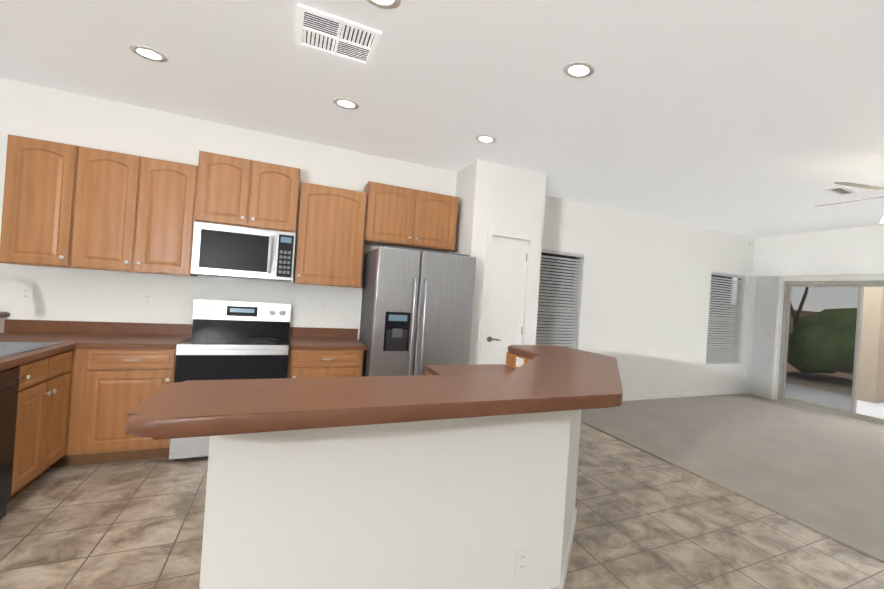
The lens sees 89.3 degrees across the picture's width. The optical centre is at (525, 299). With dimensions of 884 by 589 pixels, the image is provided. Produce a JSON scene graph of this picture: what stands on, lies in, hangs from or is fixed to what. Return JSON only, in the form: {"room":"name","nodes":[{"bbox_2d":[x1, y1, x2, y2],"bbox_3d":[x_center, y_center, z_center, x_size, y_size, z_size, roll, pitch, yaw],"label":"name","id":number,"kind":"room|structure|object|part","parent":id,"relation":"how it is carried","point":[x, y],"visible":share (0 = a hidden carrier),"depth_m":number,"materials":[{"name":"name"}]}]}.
{"room":"kitchen","nodes":[
{"label":"kitchen","id":0,"kind":"room"},
{"bbox_2d":[0,78,456,339],"bbox_3d":[-3.852,-0.255,3.741,6.550,2.880,0.330,4,0,-28],"label":"wall","id":1,"kind":"structure","parent":0,"point":[58,116],"depth_m":3.88,"materials":[{"name":"white paint"}]},
{"bbox_2d":[19,286,32,300],"bbox_3d":[-3.966,-0.048,3.493,0.072,0.115,0.007,4,0,-28],"label":"outlet","id":2,"kind":"object","parent":1,"relation":"attached to","point":[26,293],"depth_m":3.49,"materials":[{"name":"white plastic"}]},
{"bbox_2d":[0,134,79,267],"bbox_3d":[-3.706,-0.728,3.422,0.379,0.940,0.337,4,0,-28],"label":"upper cabinet","id":3,"kind":"object","parent":1,"relation":"attached to","point":[71,206],"depth_m":3.28,"materials":[{"name":"brown wood"}]},
{"bbox_2d":[72,146,199,276],"bbox_3d":[-3.212,-0.694,3.690,0.746,0.940,0.337,4,0,-28],"label":"upper cabinet","id":4,"kind":"object","parent":1,"relation":"attached to","point":[136,214],"depth_m":3.53,"materials":[{"name":"brown wood"}]},
{"bbox_2d":[142,293,152,305],"bbox_3d":[-3.308,0.000,3.850,0.072,0.115,0.007,4,0,-28],"label":"outlet","id":5,"kind":"object","parent":1,"relation":"attached to","point":[147,298],"depth_m":3.85,"materials":[{"name":"white plastic"}]},
{"bbox_2d":[196,151,299,232],"bbox_3d":[-2.527,-0.946,4.051,0.765,0.602,0.337,4,0,-28],"label":"upper cabinet","id":6,"kind":"object","parent":1,"relation":"attached to","point":[232,191],"depth_m":3.89,"materials":[{"name":"brown wood"}]},
{"bbox_2d":[191,221,295,281],"bbox_3d":[-2.531,-0.415,4.003,0.751,0.446,0.445,4,0,-28],"label":"microwave","id":7,"kind":"object","parent":6,"relation":"attached to","point":[219,250],"visible":1,"depth_m":3.84,"materials":[{"name":"grey"}]},
{"bbox_2d":[320,302,327,312],"bbox_3d":[-2.070,0.083,4.520,0.072,0.115,0.007,4,0,-28],"label":"outlet","id":8,"kind":"object","parent":1,"relation":"attached to","point":[323,305],"depth_m":4.52,"materials":[{"name":"white plastic"}]},
{"bbox_2d":[294,182,367,287],"bbox_3d":[-1.941,-0.611,4.378,0.590,0.950,0.337,4,0,-28],"label":"upper cabinet","id":9,"kind":"object","parent":1,"relation":"attached to","point":[332,234],"depth_m":4.23,"materials":[{"name":"brown wood"}]},
{"bbox_2d":[364,181,457,251],"bbox_3d":[-1.240,-0.863,4.747,0.940,0.590,0.337,4,0,-28],"label":"upper cabinet","id":10,"kind":"object","parent":1,"relation":"attached to","point":[398,216],"depth_m":4.59,"materials":[{"name":"brown wood"}]},
{"bbox_2d":[0,422,883,588],"bbox_3d":[-1.371,1.400,0.613,8.135,0.120,8.280,4,0,-28],"label":"floor","id":11,"kind":"structure","parent":0,"point":[644,520],"depth_m":2.65,"materials":[{"name":"beige tile"}]},
{"bbox_2d":[0,312,9,332],"bbox_3d":[-3.723,0.652,2.377,0.390,1.075,2.237,4,0,-28],"label":"peninsula bar","id":12,"kind":"object","parent":11,"relation":"on","point":[4,316],"visible":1,"depth_m":3.40,"materials":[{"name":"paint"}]},
{"bbox_2d":[0,364,23,518],"bbox_3d":[-2.996,0.799,2.025,0.611,0.876,0.760,4,0,-28],"label":"dishwasher","id":13,"kind":"object","parent":11,"relation":"on","point":[12,378],"depth_m":2.46,"materials":[{"name":"black metal"}]},
{"bbox_2d":[0,321,107,369],"bbox_3d":[-3.284,0.273,2.644,0.630,0.140,2.162,4,0,-28],"label":"countertop","id":14,"kind":"structure","parent":13,"relation":"on","point":[69,335],"depth_m":3.24,"materials":[{"name":"laminate"}]},
{"bbox_2d":[0,342,61,358],"bbox_3d":[-3.301,0.402,2.660,0.470,0.205,0.750,4,0,-28],"label":"sink","id":15,"kind":"object","parent":14,"relation":"in","point":[7,349],"visible":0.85,"depth_m":2.97,"materials":[{"name":"silver metal"}]},
{"bbox_2d":[16,348,79,479],"bbox_3d":[-3.668,0.760,3.293,0.630,0.876,0.682,4,0,-28],"label":"base cabinet","id":16,"kind":"object","parent":11,"relation":"on","point":[75,406],"depth_m":2.86,"materials":[{"name":"brown wood"}]},
{"bbox_2d":[5,319,87,326],"bbox_3d":[-3.633,0.253,3.291,0.390,0.140,0.692,4,0,-28],"label":"countertop","id":17,"kind":"structure","parent":16,"relation":"on","point":[15,322],"depth_m":3.52,"materials":[{"name":"laminate"}]},
{"bbox_2d":[80,322,192,348],"bbox_3d":[-3.108,0.289,3.575,0.566,0.140,0.692,4,0,-28],"label":"countertop","id":18,"kind":"structure","parent":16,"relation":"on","point":[125,335],"depth_m":3.68,"materials":[{"name":"laminate"}]},
{"bbox_2d":[72,348,175,465],"bbox_3d":[-3.144,0.796,3.576,0.564,0.876,0.682,4,0,-28],"label":"base cabinet","id":19,"kind":"object","parent":11,"relation":"on","point":[111,382],"depth_m":3.27,"materials":[{"name":"brown wood"}]},
{"bbox_2d":[169,299,290,460],"bbox_3d":[-2.510,0.654,3.828,0.761,1.245,0.760,4,0,-28],"label":"range","id":20,"kind":"object","parent":11,"relation":"on","point":[228,340],"visible":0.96,"depth_m":3.67,"materials":[{"name":"grey"}]},
{"bbox_2d":[287,349,363,377],"bbox_3d":[-1.954,0.878,4.232,0.613,0.876,0.662,4,0,-28],"label":"base cabinet","id":21,"kind":"object","parent":11,"relation":"on","point":[301,363],"depth_m":3.94,"materials":[{"name":"brown wood"}]},
{"bbox_2d":[289,327,366,349],"bbox_3d":[-1.911,0.371,4.238,0.637,0.140,0.667,4,0,-28],"label":"countertop","id":22,"kind":"structure","parent":21,"relation":"on","point":[301,338],"depth_m":4.37,"materials":[{"name":"laminate"}]},
{"bbox_2d":[199,409,581,588],"bbox_3d":[-0.540,0.895,2.510,1.970,1.014,1.432,4,0,-28],"label":"kitchen island","id":23,"kind":"object","parent":11,"relation":"on","point":[450,477],"depth_m":1.72,"materials":[{"name":"white paint"}]},
{"bbox_2d":[126,345,622,439],"bbox_3d":[-0.350,0.372,2.421,2.420,0.054,1.750,4,0,-28],"label":"island countertop","id":24,"kind":"structure","parent":23,"relation":"on","point":[551,378],"depth_m":1.53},
{"bbox_2d":[516,357,523,366],"bbox_3d":[-0.042,0.472,3.285,0.007,0.072,0.115,4,0,-28],"label":"outlet","id":25,"kind":"object","parent":23,"relation":"attached to","point":[519,361],"depth_m":3.28,"materials":[{"name":"white plastic"}]},
{"bbox_2d":[514,547,530,575],"bbox_3d":[-0.013,1.190,1.998,0.072,0.115,0.007,4,0,-28],"label":"outlet","id":26,"kind":"object","parent":23,"relation":"attached to","point":[522,560],"depth_m":2.00,"materials":[{"name":"white plastic"}]},
{"bbox_2d":[359,245,475,376],"bbox_3d":[-1.134,0.445,4.470,0.936,1.850,0.904,4,0,-28],"label":"refrigerator","id":27,"kind":"object","parent":11,"relation":"on","point":[416,311],"visible":0.56,"depth_m":4.12,"materials":[{"name":"grey metal"}]},
{"bbox_3d":[-1.101,0.325,4.016,0.351,1.069,0.080,4,0,-28],"label":"handle","id":28,"kind":"part","parent":27,"relation":"part of","materials":[{"name":"silver metal"}]},
{"bbox_2d":[581,393,883,562],"bbox_3d":[4.125,1.773,3.588,4.385,0.132,8.280,4,0,-28],"label":"floor carpet","id":29,"kind":"object","parent":11,"relation":"on","point":[820,472],"visible":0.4,"depth_m":4.63,"materials":[{"name":"beige carpet"}]},
{"bbox_2d":[0,0,883,236],"bbox_3d":[0.753,-1.461,1.668,12.520,0.120,8.280,4,0,-28],"label":"ceiling","id":30,"kind":"structure","parent":0,"point":[756,118],"depth_m":3.04,"materials":[{"name":"white paint"}]},
{"bbox_2d":[129,45,167,61],"bbox_3d":[-2.459,-1.605,2.875,0.194,0.007,0.194,4,0,-28],"label":"recessed light","id":31,"kind":"object","parent":30,"relation":"in","point":[149,53],"visible":1,"depth_m":2.87,"materials":[{"name":"white"}]},
{"bbox_2d":[296,4,381,66],"bbox_3d":[-1.087,-1.513,2.550,0.420,0.013,0.420,4,0,-28],"label":"ceiling vent","id":32,"kind":"object","parent":30,"relation":"in","point":[329,34],"visible":0.98,"depth_m":2.52,"materials":[{"name":"white metal"}]},
{"bbox_2d":[333,98,358,109],"bbox_3d":[-1.404,-1.532,3.446,0.194,0.007,0.194,4,0,-28],"label":"recessed light","id":33,"kind":"object","parent":30,"relation":"in","point":[346,103],"visible":1,"depth_m":3.44,"materials":[{"name":"white"}]},
{"bbox_2d":[366,0,400,8],"bbox_3d":[-0.712,-1.492,2.162,0.194,0.007,0.194,4,0,-28],"label":"recessed light","id":34,"kind":"object","parent":30,"relation":"in","point":[387,4],"visible":1,"depth_m":2.21,"materials":[{"name":"white"}]},
{"bbox_2d":[475,135,495,142],"bbox_3d":[-0.362,-1.460,4.010,0.194,0.007,0.194,4,0,-28],"label":"recessed light","id":35,"kind":"object","parent":30,"relation":"in","point":[485,139],"visible":1,"depth_m":4.00,"materials":[{"name":"white"}]},
{"bbox_2d":[563,61,593,78],"bbox_3d":[0.330,-1.420,2.726,0.194,0.007,0.194,4,0,-28],"label":"recessed light","id":36,"kind":"object","parent":30,"relation":"in","point":[579,69],"visible":1,"depth_m":2.72,"materials":[{"name":"white"}]},
{"bbox_2d":[824,186,856,194],"bbox_3d":[3.478,-1.199,4.850,0.340,0.013,0.160,4,0,-28],"label":"ceiling vent","id":37,"kind":"object","parent":30,"relation":"in","point":[839,190],"visible":1,"depth_m":4.84,"materials":[{"name":"white plastic"}]},
{"bbox_2d":[814,182,883,222],"bbox_3d":[3.326,-0.908,3.899,1.473,0.619,1.417,4,0,-28],"label":"ceiling fan","id":38,"kind":"object","parent":30,"relation":"hanging from","point":[861,186],"visible":1,"depth_m":3.77,"materials":[{"name":"white painted metal"},{"name":"painted wood"},{"name":"frosted glass"}]},
{"bbox_2d":[452,159,487,364],"bbox_3d":[-0.780,-0.045,5.046,0.110,2.880,0.960,4,0,-28],"label":"wall","id":39,"kind":"structure","parent":0,"point":[470,179],"depth_m":4.65,"materials":[{"name":"white paint"}]},
{"bbox_2d":[472,161,539,364],"bbox_3d":[-0.258,-0.011,4.845,0.600,2.880,0.110,4,0,-28],"label":"wall","id":40,"kind":"structure","parent":0,"point":[494,196],"depth_m":4.77,"materials":[{"name":"white paint"}]},
{"bbox_2d":[479,229,534,364],"bbox_3d":[-0.238,0.347,4.848,0.576,2.168,0.124,4,0,-28],"label":"door set","id":41,"kind":"structure","parent":40,"relation":"in","point":[507,287],"depth_m":4.84,"materials":[{"name":"white wood"}]},
{"bbox_2d":[528,173,546,344],"bbox_3d":[-0.139,0.000,5.393,0.130,2.880,0.960,4,0,-28],"label":"wall","id":42,"kind":"structure","parent":0,"point":[540,195],"depth_m":4.98,"materials":[{"name":"white paint"}]},
{"bbox_2d":[542,195,754,395],"bbox_3d":[1.973,0.147,6.996,5.120,2.880,0.150,4,0,-28],"label":"wall","id":43,"kind":"structure","parent":0,"point":[644,299],"depth_m":6.90,"materials":[{"name":"white paint"}]},
{"bbox_2d":[535,249,582,348],"bbox_3d":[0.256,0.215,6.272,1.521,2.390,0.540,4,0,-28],"label":"window blinds","id":44,"kind":"object","parent":43,"relation":"attached to","point":[558,297],"visible":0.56,"depth_m":6.17,"materials":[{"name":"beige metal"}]},
{"bbox_2d":[622,389,745,400],"bbox_3d":[1.853,1.539,6.882,4.970,0.085,0.015,4,0,-28],"label":"baseboard","id":45,"kind":"structure","parent":43,"relation":"attached to","point":[663,396],"depth_m":7.26,"materials":[{"name":"white wood"}]},
{"bbox_2d":[705,272,744,364],"bbox_3d":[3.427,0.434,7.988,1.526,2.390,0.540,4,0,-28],"label":"window blinds","id":46,"kind":"object","parent":43,"relation":"attached to","point":[720,327],"visible":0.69,"depth_m":7.83,"materials":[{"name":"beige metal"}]},
{"bbox_2d":[745,224,883,399],"bbox_3d":[6.118,0.412,4.535,0.150,2.880,8.130,4,0,-28],"label":"wall","id":47,"kind":"structure","parent":0,"point":[858,247],"depth_m":7.13,"materials":[{"name":"white paint"}]},
{"bbox_2d":[777,280,883,424],"bbox_3d":[5.170,0.763,6.233,0.122,2.068,3.096,4,0,-28],"label":"sliding door","id":48,"kind":"structure","parent":47,"relation":"in","point":[820,345],"depth_m":7.06,"materials":[{"name":"beige metal"}]},
{"bbox_2d":[749,267,883,398],"bbox_3d":[4.945,0.645,6.375,0.128,2.215,3.770,4,0,-28],"label":"door blinds","id":49,"kind":"object","parent":48,"relation":"attached to","point":[765,334],"visible":1,"depth_m":7.65,"materials":[{"name":"white"}]},
{"label":"outside","id":50,"kind":"structure","parent":0,"visible":0},
{"bbox_3d":[16.711,2.788,15.190,73.600,0.240,70.000,4,0,-28],"label":"ground","id":51,"kind":"structure","parent":50,"visible":0},
{"bbox_2d":[728,305,735,348],"bbox_3d":[0.326,0.631,12.062,31.600,1.860,0.200,4,0,-28],"label":"fence","id":52,"kind":"object","parent":51,"relation":"on","point":[731,324],"depth_m":15.78,"materials":[{"name":"beige paint"}]},
{"bbox_2d":[856,400,883,418],"bbox_3d":[6.334,1.916,6.556,2.329,0.045,7.700,4,0,-28],"label":"patio slab","id":53,"kind":"object","parent":51,"relation":"on","point":[870,409],"depth_m":7.50,"materials":[{"name":"grey concrete"}]},
{"bbox_2d":[857,287,883,402],"bbox_3d":[6.908,0.570,6.824,3.429,2.810,8.100,4,0,-28],"label":"patio cover","id":54,"kind":"object","parent":51,"relation":"on","point":[871,377],"visible":0.25,"depth_m":8.17,"materials":[{"name":"beige paint"}]}
]}

